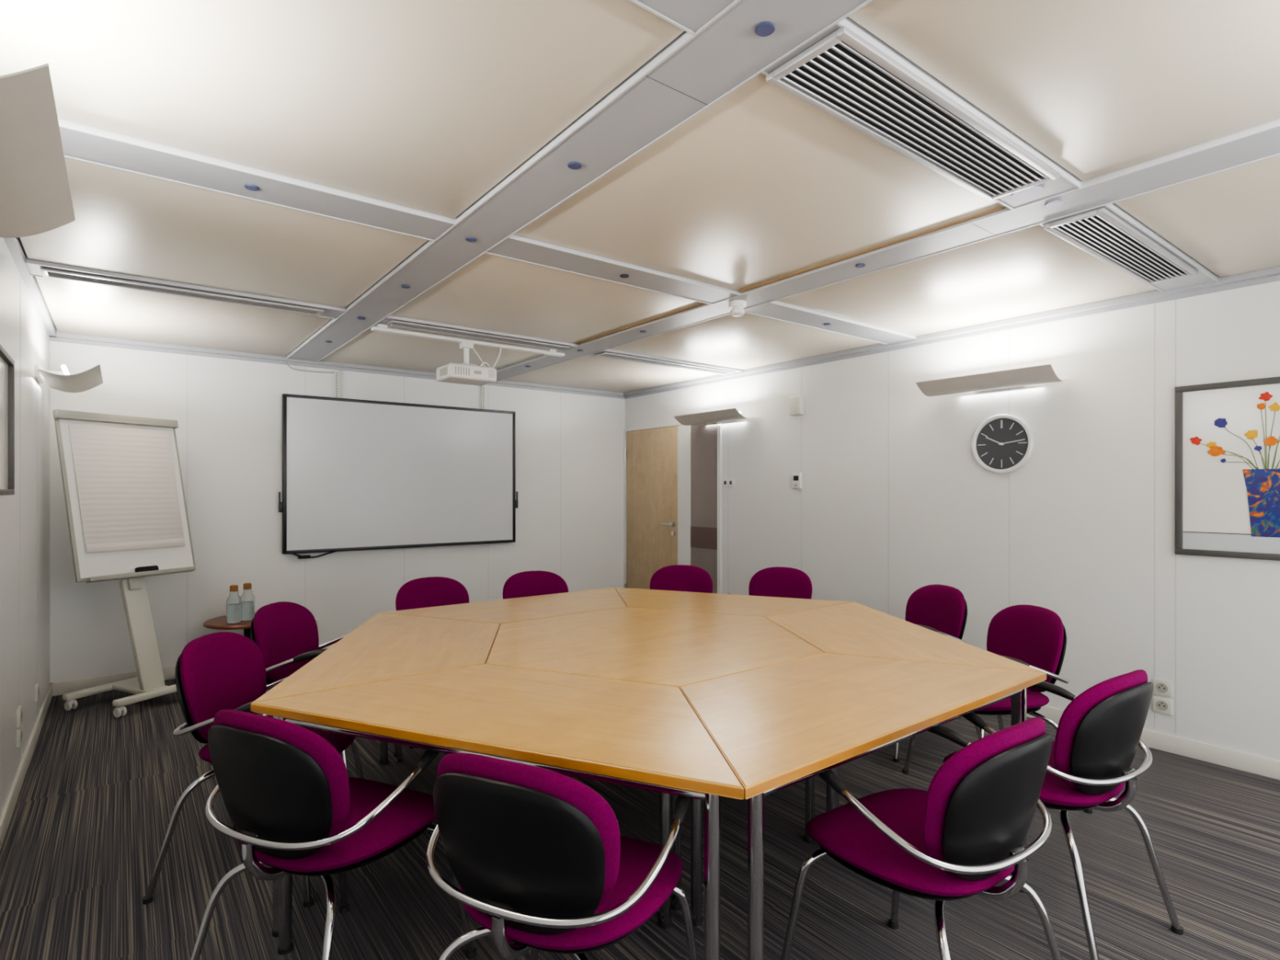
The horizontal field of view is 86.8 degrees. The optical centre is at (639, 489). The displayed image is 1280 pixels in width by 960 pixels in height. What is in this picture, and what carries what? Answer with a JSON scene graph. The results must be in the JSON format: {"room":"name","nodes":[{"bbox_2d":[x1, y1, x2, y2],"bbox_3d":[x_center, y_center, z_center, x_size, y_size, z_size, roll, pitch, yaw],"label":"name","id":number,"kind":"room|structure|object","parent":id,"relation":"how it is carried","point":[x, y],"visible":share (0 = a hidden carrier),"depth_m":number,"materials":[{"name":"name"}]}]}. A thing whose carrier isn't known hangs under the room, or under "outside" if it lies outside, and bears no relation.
{"room":"meeting room","nodes":[
{"label":"meeting room","id":0,"kind":"room"},
{"bbox_2d":[0,237,49,816],"bbox_3d":[-1.967,0.120,1.863,0.101,2.500,6.550,0,0,-37],"label":"wall","id":1,"kind":"structure","parent":0,"point":[24,515],"depth_m":3.25,"materials":[{"name":"paint"}]},
{"bbox_2d":[0,344,14,495],"bbox_3d":[-2.345,-0.255,2.462,0.030,0.550,0.780,0,0,-37],"label":"framed picture","id":2,"kind":"object","parent":1,"relation":"attached to","point":[6,362],"visible":1,"depth_m":2.73,"materials":[{"name":"paper"}]},
{"bbox_2d":[16,705,22,727],"bbox_3d":[-2.849,1.040,3.108,0.014,0.082,0.082,0,0,-37],"label":"power socket","id":3,"kind":"object","parent":1,"relation":"attached to","point":[19,712],"visible":1,"depth_m":3.08,"materials":[{"name":"white plastic"}]},
{"bbox_2d":[16,724,22,747],"bbox_3d":[-2.849,1.130,3.108,0.014,0.082,0.082,0,0,-37],"label":"power socket","id":4,"kind":"object","parent":1,"relation":"attached to","point":[19,731],"visible":0.96,"depth_m":3.08,"materials":[{"name":"white plastic"}]},
{"bbox_2d":[0,682,52,849],"bbox_3d":[-1.922,1.325,1.897,0.014,0.090,6.550,0,0,-37],"label":"baseboard","id":5,"kind":"structure","parent":1,"relation":"attached to","point":[9,806],"depth_m":3.16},
{"bbox_2d":[3,237,56,337],"bbox_3d":[-1.914,-1.058,1.903,0.035,0.085,6.550,0,0,-37],"label":"trim","id":6,"kind":"structure","parent":1,"relation":"attached to","point":[15,246],"depth_m":3.34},
{"bbox_2d":[34,683,39,701],"bbox_3d":[-3.336,1.120,3.743,0.014,0.082,0.082,0,0,-37],"label":"power socket","id":7,"kind":"object","parent":1,"relation":"attached to","point":[37,686],"visible":1,"depth_m":3.71,"materials":[{"name":"white plastic"}]},
{"bbox_2d":[0,62,75,237],"bbox_3d":[-1.319,-0.657,1.332,0.285,0.085,0.800,0,0,-37],"label":"wall lamp","id":8,"kind":"object","parent":1,"relation":"attached to","point":[36,197],"visible":1,"depth_m":1.35,"materials":[{"name":"white plastic"}]},
{"bbox_2d":[34,364,102,392],"bbox_3d":[-3.289,-0.647,3.905,0.285,0.085,0.800,0,0,-37],"label":"wall lamp","id":9,"kind":"object","parent":1,"relation":"attached to","point":[87,380],"visible":1,"depth_m":3.82,"materials":[{"name":"white plastic"}]},
{"bbox_2d":[40,267,324,316],"bbox_3d":[-2.332,-1.026,3.555,1.220,0.011,0.140,0,0,-37],"label":"air vent","id":10,"kind":"object","parent":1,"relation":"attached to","point":[47,273],"visible":1,"depth_m":3.49,"materials":[{"name":"metal"}]},
{"bbox_2d":[244,183,258,191],"bbox_3d":[-1.321,-1.028,2.301,0.044,0.006,0.044,0,0,-37],"label":"cap","id":11,"kind":"object","parent":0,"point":[248,186],"visible":1,"depth_m":2.29,"materials":[{"name":"plastic"}]},
{"bbox_2d":[49,341,625,683],"bbox_3d":[-2.071,0.120,5.970,4.930,2.500,0.101,0,0,-37],"label":"wall","id":12,"kind":"structure","parent":0,"point":[228,413],"depth_m":5.26,"materials":[{"name":"paint"}]},
{"bbox_2d":[52,645,331,696],"bbox_3d":[-2.037,1.325,5.925,4.730,0.090,0.014,0,0,-37],"label":"baseboard","id":13,"kind":"structure","parent":12,"relation":"attached to","point":[59,688],"depth_m":4.62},
{"bbox_2d":[286,360,334,373],"bbox_3d":[-2.640,-0.981,5.444,0.378,0.062,0.035,0,0,-43],"label":"cable","id":14,"kind":"object","parent":12,"relation":"attached to","point":[286,361],"visible":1,"depth_m":5.43,"materials":[{"name":"white plastic"}]},
{"bbox_2d":[48,328,624,399],"bbox_3d":[-2.027,-1.045,5.913,4.730,0.110,0.045,0,0,-37],"label":"trim","id":15,"kind":"structure","parent":12,"relation":"attached to","point":[60,336],"depth_m":5.28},
{"bbox_2d":[278,369,518,559],"bbox_3d":[-2.009,-0.219,5.914,2.060,1.533,0.065,0,0,-37],"label":"whiteboard","id":16,"kind":"object","parent":12,"relation":"attached to","point":[358,474],"visible":0.99,"depth_m":5.80,"materials":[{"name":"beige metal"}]},
{"bbox_2d":[567,161,581,169],"bbox_3d":[-0.207,-1.028,2.146,0.044,0.006,0.044,0,0,-37],"label":"cap","id":17,"kind":"object","parent":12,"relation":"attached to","point":[572,165],"visible":1,"depth_m":2.14,"materials":[{"name":"blue plastic"}]},
{"bbox_2d":[286,0,872,362],"bbox_3d":[-0.721,-1.065,2.817,0.226,0.071,6.550,0,0,-37],"label":"ceiling beam","id":18,"kind":"structure","parent":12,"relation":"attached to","point":[691,73],"depth_m":1.95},
{"bbox_2d":[400,284,410,288],"bbox_3d":[-1.186,-1.028,3.424,0.044,0.006,0.044,0,0,-37],"label":"cap","id":19,"kind":"object","parent":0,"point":[402,286],"visible":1,"depth_m":3.42,"materials":[{"name":"blue plastic"}]},
{"bbox_2d":[466,236,476,242],"bbox_3d":[-0.694,-1.028,2.781,0.044,0.006,0.044,0,0,-37],"label":"cap","id":20,"kind":"object","parent":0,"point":[470,239],"visible":1,"depth_m":2.77,"materials":[{"name":"blue plastic"}]},
{"bbox_2d":[0,0,1279,392],"bbox_3d":[-0.050,-1.109,3.331,4.930,0.142,6.750,0,0,-37],"label":"ceiling","id":21,"kind":"structure","parent":0,"point":[425,105],"depth_m":2.15,"materials":[{"name":"white paint"}]},
{"bbox_2d":[371,324,564,386],"bbox_3d":[-1.112,-0.871,4.578,1.360,0.298,0.276,0,0,-37],"label":"projector","id":22,"kind":"object","parent":21,"relation":"hanging from","point":[464,373],"visible":1,"depth_m":4.47,"materials":[{"name":"white plastic"}]},
{"bbox_2d":[594,351,735,374],"bbox_3d":[0.241,-1.026,5.525,1.380,0.011,0.140,0,0,-37],"label":"air vent","id":23,"kind":"object","parent":21,"relation":"attached to","point":[609,355],"visible":1,"depth_m":5.47,"materials":[{"name":"metal"}]},
{"bbox_2d":[728,299,746,316],"bbox_3d":[0.537,-0.995,3.724,0.096,0.074,0.096,0,0,-37],"label":"smoke detector","id":24,"kind":"object","parent":21,"relation":"attached to","point":[737,306],"visible":1,"depth_m":3.69,"materials":[{"name":"white plastic"}]},
{"bbox_2d":[755,22,774,36],"bbox_3d":[0.279,-1.028,1.511,0.044,0.006,0.044,0,0,-37],"label":"cap","id":25,"kind":"object","parent":21,"relation":"attached to","point":[764,28],"visible":1,"depth_m":1.51,"materials":[{"name":"blue plastic"}]},
{"bbox_2d":[855,263,865,267],"bbox_3d":[1.011,-1.028,3.104,0.044,0.006,0.044,0,0,-37],"label":"cap","id":26,"kind":"object","parent":21,"relation":"attached to","point":[859,265],"visible":1,"depth_m":3.09,"materials":[{"name":"plastic"}]},
{"bbox_2d":[496,118,1279,381],"bbox_3d":[0.525,-1.065,3.771,0.226,0.071,6.550,0,0,-37],"label":"ceiling beam","id":27,"kind":"structure","parent":21,"relation":"attached to","point":[1260,142],"depth_m":2.63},
{"bbox_2d":[629,0,1217,292],"bbox_3d":[0.950,-1.065,2.025,4.730,0.071,0.226,0,0,-37],"label":"trim","id":28,"kind":"structure","parent":21,"relation":"attached to","point":[689,15],"depth_m":1.82,"materials":[{"name":"white metal"}]},
{"bbox_2d":[765,25,1060,201],"bbox_3d":[0.839,-1.022,1.939,1.150,0.017,0.230,0,0,-37],"label":"air vent","id":29,"kind":"object","parent":28,"relation":"attached to","point":[843,76],"visible":1,"depth_m":1.84,"materials":[{"name":"metal"}]},
{"bbox_2d":[1010,186,1044,199],"bbox_3d":[1.342,-1.028,2.344,0.100,0.006,0.100,0,0,-37],"label":"cap","id":30,"kind":"object","parent":21,"relation":"attached to","point":[1034,191],"visible":0.8,"depth_m":2.34,"materials":[{"name":"white plastic"}]},
{"bbox_2d":[1044,200,1061,208],"bbox_3d":[1.486,-1.028,2.435,0.052,0.006,0.052,0,0,-37],"label":"cap","id":31,"kind":"object","parent":21,"relation":"attached to","point":[1053,203],"visible":1,"depth_m":2.43,"materials":[{"name":"white plastic"}]},
{"bbox_2d":[1043,207,1198,284],"bbox_3d":[2.096,-1.022,2.905,1.180,0.017,0.205,0,0,-37],"label":"air vent","id":32,"kind":"object","parent":21,"relation":"attached to","point":[1100,233],"visible":1,"depth_m":2.83,"materials":[{"name":"metal"}]},
{"bbox_2d":[0,679,1279,959],"bbox_3d":[-0.050,1.395,3.331,4.930,0.050,6.750,0,0,-37],"label":"floor","id":33,"kind":"structure","parent":0,"point":[100,791],"depth_m":2.40,"materials":[{"name":"carpet"}]},
{"bbox_2d":[53,408,195,717],"bbox_3d":[-3.257,0.442,4.345,0.480,1.856,0.720,0,0,24],"label":"flip chart","id":34,"kind":"object","parent":33,"relation":"on","point":[127,517],"visible":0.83,"depth_m":4.31,"materials":[{"name":"grey metal"}]},
{"bbox_2d":[85,566,195,582],"bbox_3d":[-3.154,0.535,4.300,0.053,0.028,0.620,-14,-6,23],"label":"tray","id":35,"kind":"object","parent":34,"relation":"on","point":[154,571],"depth_m":4.26,"materials":[{"name":"grey metal"}]},
{"bbox_2d":[203,612,256,639],"bbox_3d":[-2.833,1.150,4.884,0.540,0.440,0.540,0,0,-37],"label":"side table","id":36,"kind":"object","parent":33,"relation":"on","point":[217,623],"visible":0.24,"depth_m":4.69,"materials":[{"name":"brown wood"}]},
{"bbox_2d":[226,584,241,623],"bbox_3d":[-2.853,0.800,4.755,0.094,0.259,0.094,0,0,-37],"label":"bottle","id":37,"kind":"object","parent":36,"relation":"on","point":[233,602],"visible":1,"depth_m":4.72,"materials":[{"name":"clear glass"}]},
{"bbox_2d":[240,582,254,620],"bbox_3d":[-2.818,0.800,4.857,0.094,0.259,0.094,0,0,13],"label":"bottle","id":38,"kind":"object","parent":36,"relation":"on","point":[247,598],"visible":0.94,"depth_m":4.83,"materials":[{"name":"clear glass"}]},
{"bbox_2d":[142,631,364,906],"bbox_3d":[-1.364,0.954,2.494,0.572,0.833,0.568,0,0,1],"label":"chair","id":39,"kind":"object","parent":33,"relation":"on","point":[215,672],"visible":0.47,"depth_m":2.42,"materials":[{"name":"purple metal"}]},
{"bbox_2d":[250,601,403,775],"bbox_3d":[-1.500,0.954,3.179,0.572,0.833,0.568,0,0,5],"label":"chair","id":40,"kind":"object","parent":33,"relation":"on","point":[286,633],"visible":0.37,"depth_m":3.16,"materials":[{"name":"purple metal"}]},
{"bbox_2d":[190,709,476,959],"bbox_3d":[-0.841,0.954,1.849,0.568,0.833,0.572,0,0,25],"label":"chair","id":41,"kind":"object","parent":33,"relation":"on","point":[293,805],"visible":0.92,"depth_m":1.64,"materials":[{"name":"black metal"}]},
{"bbox_2d":[250,613,500,937],"bbox_3d":[-0.931,1.000,2.781,0.643,0.740,1.486,0,0,-7],"label":"conference table","id":42,"kind":"object","parent":33,"relation":"on","point":[386,646],"visible":0.46,"depth_m":2.58,"materials":[{"name":"brown wood"}]},
{"bbox_2d":[395,576,469,748],"bbox_3d":[-1.159,0.954,3.968,0.568,0.833,0.572,0,0,-35],"label":"chair","id":43,"kind":"object","parent":33,"relation":"on","point":[426,592],"visible":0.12,"depth_m":4.12,"materials":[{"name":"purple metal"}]},
{"bbox_2d":[250,663,744,959],"bbox_3d":[-0.342,1.000,2.013,1.486,0.740,0.643,0,0,23],"label":"conference table","id":44,"kind":"object","parent":33,"relation":"on","point":[647,736],"visible":0.84,"depth_m":1.86,"materials":[{"name":"brown wood"}]},
{"bbox_2d":[380,587,626,756],"bbox_3d":[-0.559,1.000,3.675,1.486,0.740,0.643,0,0,-37],"label":"conference table","id":45,"kind":"object","parent":33,"relation":"on","point":[500,611],"visible":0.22,"depth_m":3.62,"materials":[{"name":"brown wood"}]},
{"bbox_2d":[502,570,568,599],"bbox_3d":[-0.604,0.954,4.272,0.568,0.833,0.572,0,0,-27],"label":"chair","id":46,"kind":"object","parent":33,"relation":"on","point":[531,583],"visible":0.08,"depth_m":4.44,"materials":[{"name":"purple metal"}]},
{"bbox_2d":[426,752,697,959],"bbox_3d":[-0.180,0.954,1.569,0.568,0.833,0.572,0,0,25],"label":"chair","id":47,"kind":"object","parent":33,"relation":"on","point":[539,859],"visible":0.94,"depth_m":1.35,"materials":[{"name":"fabric"}]},
{"bbox_2d":[485,607,823,910],"bbox_3d":[0.029,1.000,2.906,1.487,0.740,1.288,0,0,-37],"label":"table","id":48,"kind":"object","parent":33,"relation":"on","point":[666,647],"visible":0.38,"depth_m":2.71,"materials":[{"name":"brown wood"}]},
{"bbox_2d":[649,564,712,593],"bbox_3d":[0.255,0.954,4.606,0.568,0.833,0.572,0,0,13],"label":"chair","id":49,"kind":"object","parent":33,"relation":"on","point":[685,578],"visible":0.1,"depth_m":4.78,"materials":[{"name":"purple fabric"}]},
{"bbox_2d":[614,586,853,617],"bbox_3d":[0.400,1.000,3.800,1.486,0.740,0.643,0,0,23],"label":"conference table","id":50,"kind":"object","parent":33,"relation":"on","point":[707,602],"visible":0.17,"depth_m":3.80,"materials":[{"name":"brown wood"}]},
{"bbox_2d":[727,566,812,599],"bbox_3d":[0.879,0.954,4.499,0.568,0.833,0.572,0,0,31],"label":"chair","id":51,"kind":"object","parent":33,"relation":"on","point":[777,581],"visible":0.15,"depth_m":4.66,"materials":[{"name":"purple fabric"}]},
{"bbox_2d":[680,653,1046,959],"bbox_3d":[0.617,1.000,2.138,1.486,0.740,0.643,0,0,-37],"label":"conference table","id":52,"kind":"object","parent":33,"relation":"on","point":[776,727],"visible":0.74,"depth_m":1.98,"materials":[{"name":"brown wood"}]},
{"bbox_2d":[765,601,1045,875],"bbox_3d":[0.989,1.000,3.032,0.643,0.740,1.486,0,0,-7],"label":"conference table","id":53,"kind":"object","parent":33,"relation":"on","point":[851,628],"visible":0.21,"depth_m":2.85,"materials":[{"name":"brown wood"}]},
{"bbox_2d":[780,716,1062,959],"bbox_3d":[0.738,0.954,1.755,0.568,0.833,0.572,0,0,-34],"label":"chair","id":54,"kind":"object","parent":33,"relation":"on","point":[962,837],"visible":0.94,"depth_m":1.56,"materials":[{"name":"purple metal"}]},
{"bbox_2d":[893,584,978,762],"bbox_3d":[1.488,0.954,3.736,0.572,0.833,0.568,0,0,-15],"label":"chair","id":55,"kind":"object","parent":33,"relation":"on","point":[940,608],"visible":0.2,"depth_m":3.75,"materials":[{"name":"purple fabric"}]},
{"bbox_2d":[902,604,1092,813],"bbox_3d":[1.598,0.954,3.075,0.572,0.833,0.568,0,0,-9],"label":"chair","id":56,"kind":"object","parent":33,"relation":"on","point":[1035,637],"visible":0.44,"depth_m":3.03,"materials":[{"name":"purple fabric"}]},
{"bbox_2d":[942,669,1183,959],"bbox_3d":[1.313,0.954,2.194,0.568,0.833,0.572,0,0,-32],"label":"chair","id":57,"kind":"object","parent":33,"relation":"on","point":[1094,748],"visible":0.6,"depth_m":1.96,"materials":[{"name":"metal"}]},
{"bbox_2d":[625,280,1279,760],"bbox_3d":[1.867,0.120,4.799,0.101,2.500,6.550,0,0,-37],"label":"wall","id":58,"kind":"structure","parent":0,"point":[894,500],"depth_m":3.99,"materials":[{"name":"paint"}]},
{"bbox_2d":[26,254,743,375],"bbox_3d":[-1.002,-1.065,4.573,4.730,0.071,0.226,0,0,-37],"label":"trim","id":59,"kind":"structure","parent":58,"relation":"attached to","point":[330,312],"depth_m":3.82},
{"bbox_2d":[385,320,569,351],"bbox_3d":[-1.045,-1.027,4.540,1.260,0.010,0.140,0,0,-37],"label":"air vent","id":60,"kind":"object","parent":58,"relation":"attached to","point":[393,323],"visible":1,"depth_m":4.49,"materials":[{"name":"metal"}]},
{"bbox_2d":[57,118,915,344],"bbox_3d":[-0.023,-1.065,3.295,4.730,0.071,0.226,0,0,-37],"label":"ceiling beam","id":61,"kind":"structure","parent":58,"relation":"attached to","point":[80,142],"depth_m":2.51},
{"bbox_2d":[619,274,629,278],"bbox_3d":[-0.074,-1.028,3.255,0.044,0.006,0.044,0,0,-37],"label":"cap","id":62,"kind":"object","parent":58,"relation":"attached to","point":[624,276],"visible":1,"depth_m":3.25,"materials":[{"name":"black plastic"}]},
{"bbox_2d":[624,426,677,589],"bbox_3d":[0.093,0.365,6.977,0.089,1.990,0.866,0,0,-37],"label":"door","id":63,"kind":"structure","parent":58,"relation":"in","point":[651,455],"depth_m":6.97,"materials":[{"name":"brown wood"}]},
{"bbox_2d":[623,422,721,593],"bbox_3d":[0.284,0.355,6.767,0.022,2.030,1.500,0,0,-37],"label":"trim","id":64,"kind":"structure","parent":58,"relation":"attached to","point":[683,431],"depth_m":6.58,"materials":[{"name":"paint"}]},
{"bbox_2d":[690,422,717,593],"bbox_3d":[0.604,0.358,6.354,0.012,1.983,0.375,0,0,-37],"label":"window","id":65,"kind":"structure","parent":58,"relation":"in","point":[704,437],"depth_m":6.35,"materials":[{"name":"clear glass"}]},
{"bbox_2d":[673,408,755,426],"bbox_3d":[0.666,-0.647,6.051,0.285,0.085,0.800,0,0,-37],"label":"wall lamp","id":66,"kind":"object","parent":58,"relation":"attached to","point":[731,414],"visible":1,"depth_m":5.97,"materials":[{"name":"white plastic"}]},
{"bbox_2d":[722,478,734,487],"bbox_3d":[0.796,-0.065,6.101,0.017,0.080,0.150,0,0,-37],"label":"light switch","id":67,"kind":"object","parent":58,"relation":"attached to","point":[726,482],"visible":1,"depth_m":6.09,"materials":[{"name":"white plastic"}]},
{"bbox_2d":[789,395,804,415],"bbox_3d":[1.262,-0.680,5.462,0.055,0.150,0.115,0,0,-37],"label":"wall speaker","id":68,"kind":"object","parent":58,"relation":"attached to","point":[796,402],"visible":1,"depth_m":5.43,"materials":[{"name":"white plastic"}]},
{"bbox_2d":[789,396,799,413],"bbox_3d":[1.242,-0.680,5.447,0.006,0.130,0.095,0,0,-37],"label":"speaker grille","id":69,"kind":"object","parent":68,"relation":"attached to","point":[793,401],"depth_m":5.45,"materials":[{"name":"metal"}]},
{"bbox_2d":[791,472,801,488],"bbox_3d":[1.269,-0.075,5.474,0.028,0.130,0.085,0,0,-37],"label":"thermostat","id":70,"kind":"object","parent":58,"relation":"attached to","point":[796,477],"visible":1,"depth_m":5.46,"materials":[{"name":"white plastic"}]},
{"bbox_2d":[623,266,1279,399],"bbox_3d":[1.806,-1.045,4.752,0.055,0.110,6.550,0,0,-37],"label":"trim","id":71,"kind":"structure","parent":58,"relation":"attached to","point":[1272,274],"depth_m":4.13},
{"bbox_2d":[915,364,1069,396],"bbox_3d":[2.134,-0.657,4.134,0.285,0.085,0.800,0,0,-37],"label":"wall lamp","id":72,"kind":"object","parent":58,"relation":"attached to","point":[1042,374],"visible":1,"depth_m":4.04,"materials":[{"name":"metal"}]},
{"bbox_2d":[971,413,1035,473],"bbox_3d":[2.243,-0.285,4.192,0.040,0.368,0.368,0,0,-37],"label":"wall clock","id":73,"kind":"object","parent":58,"relation":"attached to","point":[1002,443],"visible":1,"depth_m":4.18,"materials":[{"name":"black plastic"}]},
{"bbox_2d":[1026,705,1279,780],"bbox_3d":[2.293,1.325,4.149,0.014,0.090,5.000,0,0,-37],"label":"baseboard","id":74,"kind":"structure","parent":58,"relation":"attached to","point":[1242,761],"depth_m":3.41,"materials":[{"name":"white paint"}]},
{"bbox_2d":[1152,695,1172,715],"bbox_3d":[2.746,1.133,3.557,0.014,0.082,0.082,0,0,-37],"label":"power socket","id":75,"kind":"object","parent":58,"relation":"attached to","point":[1160,704],"visible":1,"depth_m":3.55,"materials":[{"name":"white plastic"}]},
{"bbox_2d":[1152,678,1172,697],"bbox_3d":[2.746,1.040,3.557,0.014,0.082,0.082,0,0,-37],"label":"power socket","id":76,"kind":"object","parent":58,"relation":"attached to","point":[1162,687],"visible":0.98,"depth_m":3.55,"materials":[{"name":"white plastic"}]},
{"bbox_2d":[1174,376,1279,560],"bbox_3d":[2.989,-0.100,3.227,0.030,0.866,0.704,0,0,-37],"label":"framed picture","id":77,"kind":"object","parent":58,"relation":"attached to","point":[1227,434],"visible":1,"depth_m":3.34,"materials":[{"name":"paper"}]},
{"bbox_2d":[1242,468,1279,537],"bbox_3d":[2.990,0.062,3.228,0.002,0.325,0.176,0,0,-37],"label":"vase","id":78,"kind":"object","parent":77,"relation":"on","point":[1260,486],"depth_m":3.24,"materials":[{"name":"blue paper"}]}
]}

